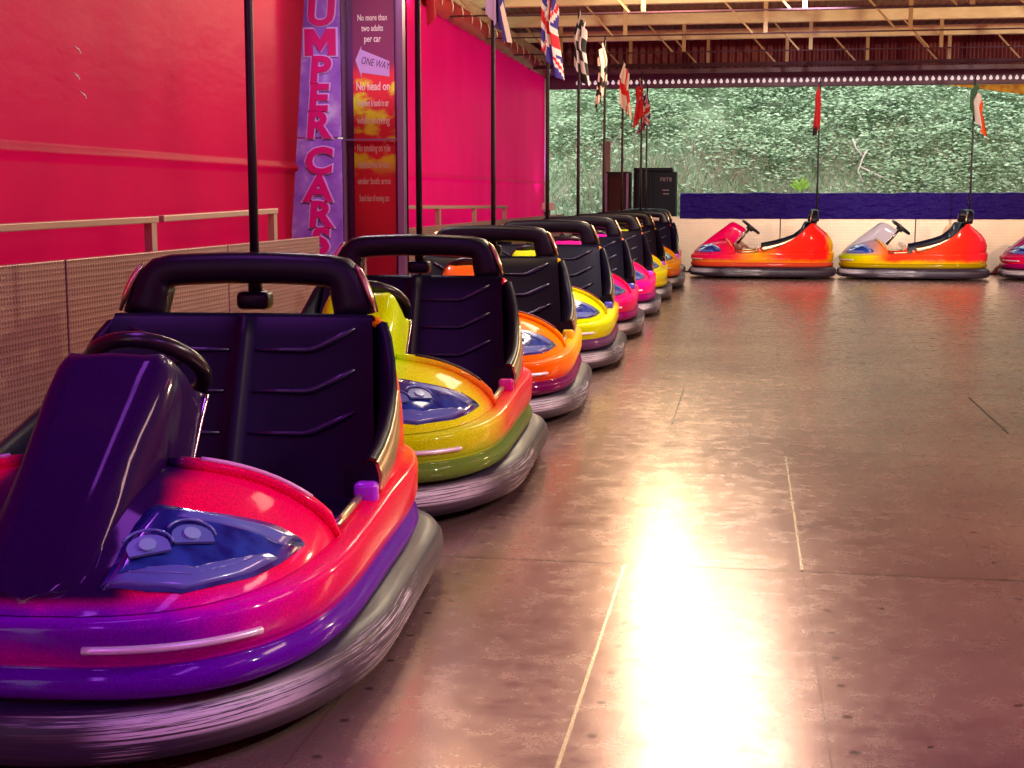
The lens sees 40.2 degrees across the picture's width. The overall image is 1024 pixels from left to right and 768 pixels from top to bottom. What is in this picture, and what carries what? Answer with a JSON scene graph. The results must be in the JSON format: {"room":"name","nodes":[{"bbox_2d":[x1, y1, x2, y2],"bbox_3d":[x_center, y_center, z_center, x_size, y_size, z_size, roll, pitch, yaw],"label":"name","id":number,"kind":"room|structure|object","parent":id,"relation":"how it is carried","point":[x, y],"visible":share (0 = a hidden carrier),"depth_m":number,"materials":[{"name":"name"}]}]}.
{"room":"bumper car arena","nodes":[
{"label":"bumper car arena","id":0,"kind":"room"},
{"bbox_2d":[0,214,563,440],"bbox_3d":[-1.115,-0.669,10.199,0.060,0.865,22.750,1,8,9],"label":"wall","id":1,"kind":"structure","parent":0,"point":[50,311],"depth_m":5.76,"materials":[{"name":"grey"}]},
{"bbox_2d":[0,272,1023,767],"bbox_3d":[3.493,0.009,8.848,16.000,0.120,26.450,1,8,9],"label":"floor","id":2,"kind":"structure","parent":0,"point":[898,640],"depth_m":4.25,"materials":[{"name":"metal"}]},
{"bbox_2d":[0,216,158,251],"bbox_3d":[-2.053,-0.102,5.345,0.050,1.026,3.400,1,8,9],"label":"handrail","id":3,"kind":"object","parent":2,"relation":"on","point":[150,222],"visible":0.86,"depth_m":6.28,"materials":[{"name":"beige wood"}]},
{"bbox_2d":[156,208,277,240],"bbox_3d":[-1.619,-0.457,7.914,0.050,1.050,1.740,1,8,9],"label":"handrail","id":4,"kind":"object","parent":2,"relation":"on","point":[272,213],"visible":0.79,"depth_m":7.89,"materials":[{"name":"beige"}]},
{"bbox_2d":[0,0,442,766],"bbox_3d":[-0.854,-0.734,3.491,1.206,2.710,2.043,1,8,5],"label":"car","id":5,"kind":"object","parent":2,"relation":"on","point":[213,530],"visible":1,"depth_m":2.98,"materials":[{"name":"plastic"}]},
{"bbox_2d":[122,528,173,542],"bbox_3d":[-0.724,0.303,2.789,0.102,0.025,0.034,-1,8,-11],"label":"hood","id":6,"kind":"object","parent":5,"relation":"attached to","point":[129,535],"depth_m":2.79,"materials":[{"name":"blue plastic"}]},
{"bbox_2d":[0,353,335,616],"bbox_3d":[-0.909,0.242,3.016,0.981,0.582,0.728,1,8,5],"label":"hood","id":7,"kind":"object","parent":5,"relation":"attached to","point":[109,508],"depth_m":2.89,"materials":[{"name":"red paint"}]},
{"bbox_2d":[167,518,216,535],"bbox_3d":[-0.652,0.291,2.847,0.100,0.034,0.035,-2,8,-17],"label":"hood","id":8,"kind":"object","parent":5,"relation":"attached to","point":[175,526],"depth_m":2.84,"materials":[{"name":"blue plastic"}]},
{"bbox_2d":[315,497,351,518],"bbox_3d":[-0.834,0.366,3.848,0.880,0.139,0.450,1,8,5],"label":"seat cushion","id":9,"kind":"object","parent":5,"relation":"on","point":[336,505],"depth_m":3.82,"materials":[{"name":"black fabric"}]},
{"bbox_2d":[301,0,547,516],"bbox_3d":[-0.505,-1.004,5.513,1.206,2.710,2.043,1,8,7],"label":"car","id":10,"kind":"object","parent":2,"relation":"on","point":[472,429],"visible":0.49,"depth_m":5.58,"materials":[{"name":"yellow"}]},
{"bbox_2d":[322,293,493,433],"bbox_3d":[-0.579,-0.029,5.040,0.981,0.582,0.728,1,8,7],"label":"hood","id":11,"kind":"object","parent":10,"relation":"attached to","point":[439,396],"depth_m":4.98,"materials":[{"name":"paint"}]},
{"bbox_2d":[405,385,432,394],"bbox_3d":[-0.327,0.022,4.863,0.100,0.034,0.035,-2,8,-15],"label":"hood","id":12,"kind":"object","parent":10,"relation":"attached to","point":[410,389],"depth_m":4.86,"materials":[{"name":"blue plastic"}]},
{"bbox_2d":[421,0,435,26],"bbox_3d":[-0.389,-1.963,6.053,0.114,0.830,0.056,1,8,9],"label":"flag","id":13,"kind":"object","parent":10,"relation":"attached to","point":[429,4],"visible":1,"depth_m":6.08,"materials":[{"name":"red fabric"}]},
{"bbox_2d":[409,205,507,224],"bbox_3d":[-0.537,-1.316,14.337,0.050,1.052,5.600,1,8,9],"label":"handrail","id":14,"kind":"object","parent":2,"relation":"on","point":[437,208],"visible":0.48,"depth_m":13.82,"materials":[{"name":"beige"}]},
{"bbox_2d":[411,20,591,418],"bbox_3d":[-0.181,-1.275,7.545,1.206,2.710,2.043,1,8,5],"label":"car","id":15,"kind":"object","parent":2,"relation":"on","point":[551,336],"visible":0.33,"depth_m":8.07,"materials":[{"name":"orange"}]},
{"bbox_2d":[486,0,511,42],"bbox_3d":[-0.075,-2.312,8.076,0.159,0.675,0.056,1,8,9],"label":"flag","id":16,"kind":"object","parent":15,"relation":"attached to","point":[495,9],"visible":1,"depth_m":8.09,"materials":[{"name":"multicoloured fabric"}]},
{"bbox_2d":[443,265,563,360],"bbox_3d":[-0.238,-0.300,7.071,0.981,0.582,0.728,1,8,5],"label":"hood","id":17,"kind":"object","parent":15,"relation":"attached to","point":[541,341],"depth_m":7.05,"materials":[{"name":"orange paint"}]},
{"bbox_2d":[542,203,555,214],"bbox_3d":[0.533,-2.125,20.442,0.180,1.040,0.200,1,8,9],"label":"railing","id":18,"kind":"object","parent":2,"relation":"on","point":[552,206],"visible":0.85,"depth_m":20.29,"materials":[{"name":"grey"}]},
{"bbox_2d":[497,61,626,368],"bbox_3d":[0.178,-1.546,9.570,1.206,2.710,2.043,1,8,6],"label":"car","id":19,"kind":"object","parent":2,"relation":"on","point":[587,263],"visible":0.37,"depth_m":10.08,"materials":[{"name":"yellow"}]},
{"bbox_2d":[541,0,564,81],"bbox_3d":[0.296,-2.555,10.103,0.172,0.731,0.056,1,8,9],"label":"flag","id":20,"kind":"object","parent":19,"relation":"attached to","point":[550,44],"visible":1,"depth_m":10.11,"materials":[{"name":"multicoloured fabric"}]},
{"bbox_2d":[512,250,604,323],"bbox_3d":[0.110,-0.570,9.097,0.981,0.582,0.728,1,8,6],"label":"hood","id":21,"kind":"object","parent":19,"relation":"attached to","point":[589,309],"depth_m":9.07,"materials":[{"name":"paint"}]},
{"bbox_2d":[526,9,644,335],"bbox_3d":[0.507,-1.818,11.606,1.206,2.710,2.043,1,8,6],"label":"car","id":22,"kind":"object","parent":2,"relation":"on","point":[630,320],"visible":0.27,"depth_m":12.15,"materials":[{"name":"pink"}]},
{"bbox_2d":[574,13,589,89],"bbox_3d":[0.610,-2.881,12.135,0.143,0.662,0.056,1,8,9],"label":"flag","id":23,"kind":"object","parent":22,"relation":"attached to","point":[580,33],"visible":1,"depth_m":12.13,"materials":[{"name":"multicoloured fabric"}]},
{"bbox_2d":[555,241,629,298],"bbox_3d":[0.445,-0.842,11.132,0.981,0.582,0.728,1,8,6],"label":"hood","id":24,"kind":"object","parent":22,"relation":"attached to","point":[622,289],"depth_m":11.19,"materials":[{"name":"pink paint"}]},
{"bbox_2d":[555,564,625,767],"bbox_3d":[0.180,0.687,3.309,0.008,0.002,2.030,1,8,9],"label":"trim","id":25,"kind":"structure","parent":2,"relation":"on","point":[572,721],"depth_m":3.29,"materials":[{"name":"beige metal"}]},
{"bbox_2d":[602,141,610,199],"bbox_3d":[1.474,-2.798,21.932,0.120,1.980,0.120,1,8,9],"label":"wooden post","id":26,"kind":"object","parent":2,"relation":"on","point":[608,143],"visible":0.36,"depth_m":21.79,"materials":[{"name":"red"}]},
{"bbox_2d":[560,35,660,314],"bbox_3d":[0.862,-2.088,13.627,1.206,2.710,2.043,1,8,6],"label":"car","id":27,"kind":"object","parent":2,"relation":"on","point":[649,300],"visible":0.25,"depth_m":14.18,"materials":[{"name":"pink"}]},
{"bbox_2d":[595,43,606,110],"bbox_3d":[0.900,-3.110,14.172,0.124,0.688,0.056,1,8,9],"label":"flag","id":28,"kind":"object","parent":27,"relation":"attached to","point":[602,59],"visible":1,"depth_m":14.17,"materials":[{"name":"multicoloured fabric"}]},
{"bbox_2d":[598,234,648,282],"bbox_3d":[0.794,-1.112,13.154,0.981,0.582,0.728,1,8,6],"label":"hood","id":29,"kind":"object","parent":27,"relation":"attached to","point":[642,275],"depth_m":13.17,"materials":[{"name":"paint"}]},
{"bbox_2d":[605,172,631,211],"bbox_3d":[1.631,-2.512,21.604,0.390,1.500,0.465,1,8,9],"label":"cabinet","id":30,"kind":"object","parent":2,"relation":"on","point":[613,179],"visible":0.3,"depth_m":21.32,"materials":[{"name":"black wood"}]},
{"bbox_2d":[594,56,671,297],"bbox_3d":[1.205,-2.359,15.661,1.206,2.710,2.043,1,8,6],"label":"car","id":31,"kind":"object","parent":2,"relation":"on","point":[663,286],"visible":0.13,"depth_m":16.22,"materials":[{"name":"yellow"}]},
{"bbox_2d":[619,63,631,118],"bbox_3d":[1.316,-3.380,16.194,0.148,0.667,0.056,1,8,9],"label":"flag","id":32,"kind":"object","parent":31,"relation":"attached to","point":[624,98],"visible":1,"depth_m":16.19,"materials":[{"name":"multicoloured fabric"}]},
{"bbox_2d":[621,229,661,270],"bbox_3d":[1.137,-1.384,15.187,0.981,0.582,0.728,1,8,6],"label":"hood","id":33,"kind":"object","parent":31,"relation":"attached to","point":[657,263],"depth_m":15.26,"materials":[{"name":"yellow paint"}]},
{"bbox_2d":[622,71,684,286],"bbox_3d":[1.597,-2.628,17.676,1.206,2.710,2.043,1,8,7],"label":"car","id":34,"kind":"object","parent":2,"relation":"on","point":[675,275],"visible":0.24,"depth_m":18.22,"materials":[{"name":"plastic"}]},
{"bbox_2d":[633,78,643,127],"bbox_3d":[1.644,-3.658,18.219,0.131,0.653,0.056,1,8,9],"label":"flag","id":35,"kind":"object","parent":34,"relation":"attached to","point":[638,113],"visible":1,"depth_m":18.21,"materials":[{"name":"red fabric"}]},
{"bbox_2d":[627,226,675,262],"bbox_3d":[1.519,-1.653,17.203,0.981,0.582,0.728,1,8,7],"label":"hood","id":36,"kind":"object","parent":34,"relation":"attached to","point":[670,256],"depth_m":17.19,"materials":[{"name":"black plastic"}]},
{"bbox_2d":[633,168,676,215],"bbox_3d":[2.198,-2.529,21.503,0.640,1.560,0.510,1,8,9],"label":"equipment case","id":37,"kind":"object","parent":2,"relation":"on","point":[661,182],"visible":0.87,"depth_m":21.20,"materials":[{"name":"black plastic"}]},
{"bbox_2d":[626,84,685,271],"bbox_3d":[1.836,-2.898,19.696,1.206,2.710,2.043,1,8,9],"label":"car","id":38,"kind":"object","parent":2,"relation":"on","point":[683,268],"visible":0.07,"depth_m":20.34,"materials":[{"name":"black"}]},
{"bbox_2d":[636,92,649,133],"bbox_3d":[1.896,-3.918,20.238,0.201,0.592,0.056,1,8,9],"label":"flag","id":39,"kind":"object","parent":38,"relation":"attached to","point":[646,103],"visible":0.74,"depth_m":20.22,"materials":[{"name":"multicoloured fabric"}]},
{"bbox_2d":[671,389,683,424],"bbox_3d":[0.901,0.116,7.586,0.008,0.002,1.300,1,8,9],"label":"trim","id":40,"kind":"structure","parent":2,"relation":"on","point":[683,389],"depth_m":7.52,"materials":[{"name":"beige metal"}]},
{"bbox_2d":[689,78,835,276],"bbox_3d":[3.531,-2.887,19.610,2.043,2.710,1.206,1,8,9],"label":"car","id":41,"kind":"object","parent":2,"relation":"on","point":[807,252],"visible":1,"depth_m":19.25,"materials":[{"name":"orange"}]},
{"bbox_2d":[693,222,745,253],"bbox_3d":[2.937,-2.004,19.828,0.728,0.582,0.981,1,8,9],"label":"hood","id":42,"kind":"object","parent":41,"relation":"attached to","point":[722,242],"depth_m":19.62,"materials":[{"name":"red paint"}]},
{"bbox_2d":[812,86,820,136],"bbox_3d":[4.206,-3.771,19.316,0.103,0.720,0.056,1,8,9],"label":"flag","id":43,"kind":"object","parent":41,"relation":"attached to","point":[817,115],"visible":1,"depth_m":19.31,"materials":[{"name":"red fabric"}]},
{"bbox_2d":[785,456,802,570],"bbox_3d":[1.035,0.439,5.167,0.008,0.002,1.910,1,8,9],"label":"trim","id":44,"kind":"structure","parent":2,"relation":"on","point":[787,469],"depth_m":4.91,"materials":[{"name":"beige metal"}]},
{"bbox_2d":[837,76,989,278],"bbox_3d":[5.548,-2.838,19.245,2.043,2.710,1.206,1,8,9],"label":"car","id":45,"kind":"object","parent":2,"relation":"on","point":[960,252],"visible":1,"depth_m":18.90,"materials":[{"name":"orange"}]},
{"bbox_2d":[841,222,896,254],"bbox_3d":[4.954,-1.955,19.463,0.728,0.582,0.981,1,8,9],"label":"hood","id":46,"kind":"object","parent":45,"relation":"attached to","point":[873,242],"depth_m":19.26,"materials":[{"name":"plastic"}]},
{"bbox_2d":[970,83,987,139],"bbox_3d":[6.319,-3.690,18.940,0.250,0.780,0.056,1,8,9],"label":"flag","id":47,"kind":"object","parent":45,"relation":"attached to","point":[976,104],"visible":1,"depth_m":18.93,"materials":[{"name":"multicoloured fabric"}]},
{"bbox_2d":[969,398,1007,432],"bbox_3d":[2.469,0.157,7.276,0.008,0.002,1.200,1,8,9],"label":"trim","id":48,"kind":"structure","parent":2,"relation":"on","point":[969,398],"depth_m":7.23,"materials":[{"name":"black"}]},
{"bbox_2d":[998,237,1023,278],"bbox_3d":[7.692,-2.793,18.910,2.043,2.710,1.206,1,8,9],"label":"car","id":49,"kind":"object","parent":2,"relation":"on","point":[1011,264],"visible":1,"depth_m":18.91,"materials":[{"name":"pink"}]},
{"bbox_2d":[1002,237,1023,255],"bbox_3d":[7.097,-1.910,19.128,0.728,0.582,0.981,1,8,9],"label":"hood","id":50,"kind":"object","parent":49,"relation":"attached to","point":[1017,249],"depth_m":18.99,"materials":[{"name":"pink paint"}]},
{"bbox_3d":[0.509,-3.362,21.170,0.080,3.300,0.100,1,8,9],"label":"trim","id":51,"kind":"structure","parent":2,"relation":"on","visible":0},
{"bbox_2d":[550,63,1023,89],"bbox_3d":[6.316,-4.440,20.099,12.300,0.280,0.160,1,8,9],"label":"string lights","id":52,"kind":"object","parent":51,"relation":"attached to","point":[1008,73],"visible":0.92,"depth_m":20.39,"materials":[{"name":"purple"}]},
{"bbox_2d":[947,84,1023,93],"bbox_3d":[7.372,-4.173,19.959,2.340,0.204,0.045,1,8,9],"label":"swag","id":53,"kind":"object","parent":52,"relation":"hanging from","point":[1010,88],"visible":0.94,"depth_m":20.02},
{"bbox_2d":[482,0,1023,42],"bbox_3d":[4.488,-3.490,8.571,12.700,0.050,25.150,1,8,9],"label":"ceiling","id":54,"kind":"structure","parent":0,"point":[845,3],"depth_m":17.42,"materials":[{"name":"brown wood"}]},
{"bbox_2d":[450,0,1023,16],"bbox_3d":[5.135,-3.787,13.051,12.300,0.478,0.100,1,8,9],"label":"roof truss","id":55,"kind":"object","parent":54,"relation":"attached to","point":[643,2],"visible":0.84,"depth_m":13.55,"materials":[{"name":"beige metal"}]},
{"bbox_2d":[452,0,550,64],"bbox_3d":[-0.321,-4.164,15.992,0.120,0.120,10.250,1,8,9],"label":"trim","id":56,"kind":"structure","parent":55,"relation":"attached to","point":[475,9],"depth_m":17.50,"materials":[{"name":"brown wood"}]},
{"bbox_2d":[470,0,1023,38],"bbox_3d":[5.407,-4.050,15.016,12.417,0.478,0.100,1,8,9],"label":"roof truss","id":57,"kind":"object","parent":54,"relation":"attached to","point":[480,3],"visible":0.72,"depth_m":15.59,"materials":[{"name":"beige metal"}]},
{"bbox_2d":[507,6,1023,55],"bbox_3d":[5.777,-4.296,16.864,12.300,0.478,0.100,1,8,9],"label":"roof truss","id":58,"kind":"object","parent":54,"relation":"attached to","point":[990,12],"visible":0.86,"depth_m":17.22,"materials":[{"name":"beige metal"}]},
{"bbox_2d":[516,23,1023,68],"bbox_3d":[6.066,-4.517,18.576,12.300,0.495,0.100,1,8,9],"label":"roof truss","id":59,"kind":"object","parent":54,"relation":"attached to","point":[867,35],"visible":0.66,"depth_m":18.91,"materials":[{"name":"beige metal"}]},
{"bbox_2d":[530,34,1023,69],"bbox_3d":[6.435,-4.766,20.158,12.700,0.510,0.040,1,8,9],"label":"ceiling beam","id":60,"kind":"structure","parent":54,"relation":"attached to","point":[1013,39],"depth_m":20.49,"materials":[{"name":"brown wood"}]},
{"bbox_3d":[-1.585,-3.648,10.392,0.060,0.520,23.750,1,8,9],"label":"trim","id":61,"kind":"structure","parent":54,"relation":"attached to","visible":0},
{"bbox_2d":[292,0,343,254],"bbox_3d":[-1.441,-2.032,10.264,0.395,2.850,0.055,1,8,9],"label":"sign board","id":62,"kind":"object","parent":61,"relation":"attached to","point":[318,204],"visible":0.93,"depth_m":10.27,"materials":[{"name":"purple"}]},
{"bbox_2d":[341,0,408,274],"bbox_3d":[-1.003,-2.005,10.253,0.455,2.900,0.140,1,8,9],"label":"board","id":63,"kind":"object","parent":62,"relation":"attached to","point":[373,32],"visible":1,"depth_m":10.26,"materials":[{"name":"purple"}]},
{"bbox_2d":[352,0,396,274],"bbox_3d":[-1.009,-1.932,10.271,0.310,2.550,0.015,1,8,9],"label":"poster","id":64,"kind":"object","parent":63,"relation":"attached to","point":[374,66],"depth_m":10.27,"materials":[{"name":"red paper"}]},
{"bbox_3d":[3.800,-2.729,5.132,12.300,0.478,0.100,1,8,9],"label":"roof truss","id":65,"kind":"object","parent":54,"relation":"attached to","visible":0},
{"bbox_2d":[0,0,303,264],"bbox_3d":[-2.317,-1.278,4.434,0.067,3.000,11.241,1,8,10],"label":"sheet","id":66,"kind":"object","parent":65,"relation":"hanging from","point":[109,108],"visible":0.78,"depth_m":7.06,"materials":[{"name":"red"}]},
{"bbox_3d":[4.755,-3.514,11.003,12.367,0.478,0.100,1,8,9],"label":"roof truss","id":67,"kind":"object","parent":54,"relation":"attached to","visible":0},
{"bbox_2d":[407,0,544,227],"bbox_3d":[-0.350,-2.657,16.152,0.058,2.630,10.160,1,8,9],"label":"sheet","id":68,"kind":"object","parent":67,"relation":"hanging from","point":[455,64],"visible":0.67,"depth_m":15.41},
{"bbox_2d":[420,0,550,78],"bbox_3d":[-0.284,-4.012,15.951,0.094,0.230,10.144,1,8,9],"label":"strip","id":69,"kind":"object","parent":68,"relation":"attached to","point":[444,9],"visible":0.79,"depth_m":15.60,"materials":[{"name":"red plastic"}]},
{"bbox_2d":[544,77,545,211],"bbox_3d":[0.494,-3.599,21.049,0.022,2.000,0.022,5,9,32],"label":"trim","id":70,"kind":"structure","parent":68,"relation":"attached to","point":[544,77],"depth_m":21.02,"materials":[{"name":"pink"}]},
{"bbox_2d":[652,216,1023,274],"bbox_3d":[6.591,-2.013,20.397,11.750,0.830,0.080,1,8,9],"label":"wall","id":71,"kind":"structure","parent":0,"point":[999,234],"depth_m":20.61,"materials":[{"name":"grey paint"}]},
{"bbox_2d":[680,192,1023,218],"bbox_3d":[7.100,-2.581,20.244,9.280,0.401,0.183,1,8,9],"label":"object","id":72,"kind":"object","parent":71,"relation":"on","point":[752,205],"visible":1,"depth_m":20.52,"materials":[{"name":"blue fabric"}]},
{"label":"outside","id":73,"kind":"structure","parent":0,"visible":0},
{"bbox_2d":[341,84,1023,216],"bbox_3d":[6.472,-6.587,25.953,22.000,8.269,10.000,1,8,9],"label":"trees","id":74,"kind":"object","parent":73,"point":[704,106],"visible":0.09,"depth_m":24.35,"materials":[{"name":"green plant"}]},
{"bbox_2d":[549,84,1023,214],"bbox_3d":[4.900,-4.672,24.130,9.398,4.073,4.752,1,8,9],"label":"thicket","id":75,"kind":"object","parent":74,"relation":"on","point":[861,105],"visible":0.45,"depth_m":23.79,"materials":[{"name":"green plant"}]},
{"bbox_2d":[549,93,1023,216],"bbox_3d":[4.620,-3.476,23.146,9.395,2.826,3.423,1,8,9],"label":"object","id":76,"kind":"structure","parent":74,"relation":"on","point":[554,187],"depth_m":23.48,"materials":[{"name":"green plant"}]},
{"bbox_2d":[790,176,811,191],"bbox_3d":[4.497,-2.838,21.858,0.328,0.839,0.234,5,9,31],"label":"leafy weed","id":77,"kind":"object","parent":76,"relation":"on","point":[803,184],"visible":0.85,"depth_m":21.81,"materials":[{"name":"green plant"}]},
{"bbox_2d":[852,138,895,183],"bbox_3d":[5.865,-3.611,22.669,0.724,0.740,0.028,1,8,9],"label":"bare branch","id":78,"kind":"object","parent":76,"relation":"on","point":[861,154],"visible":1,"depth_m":22.68,"materials":[{"name":"white wood"}]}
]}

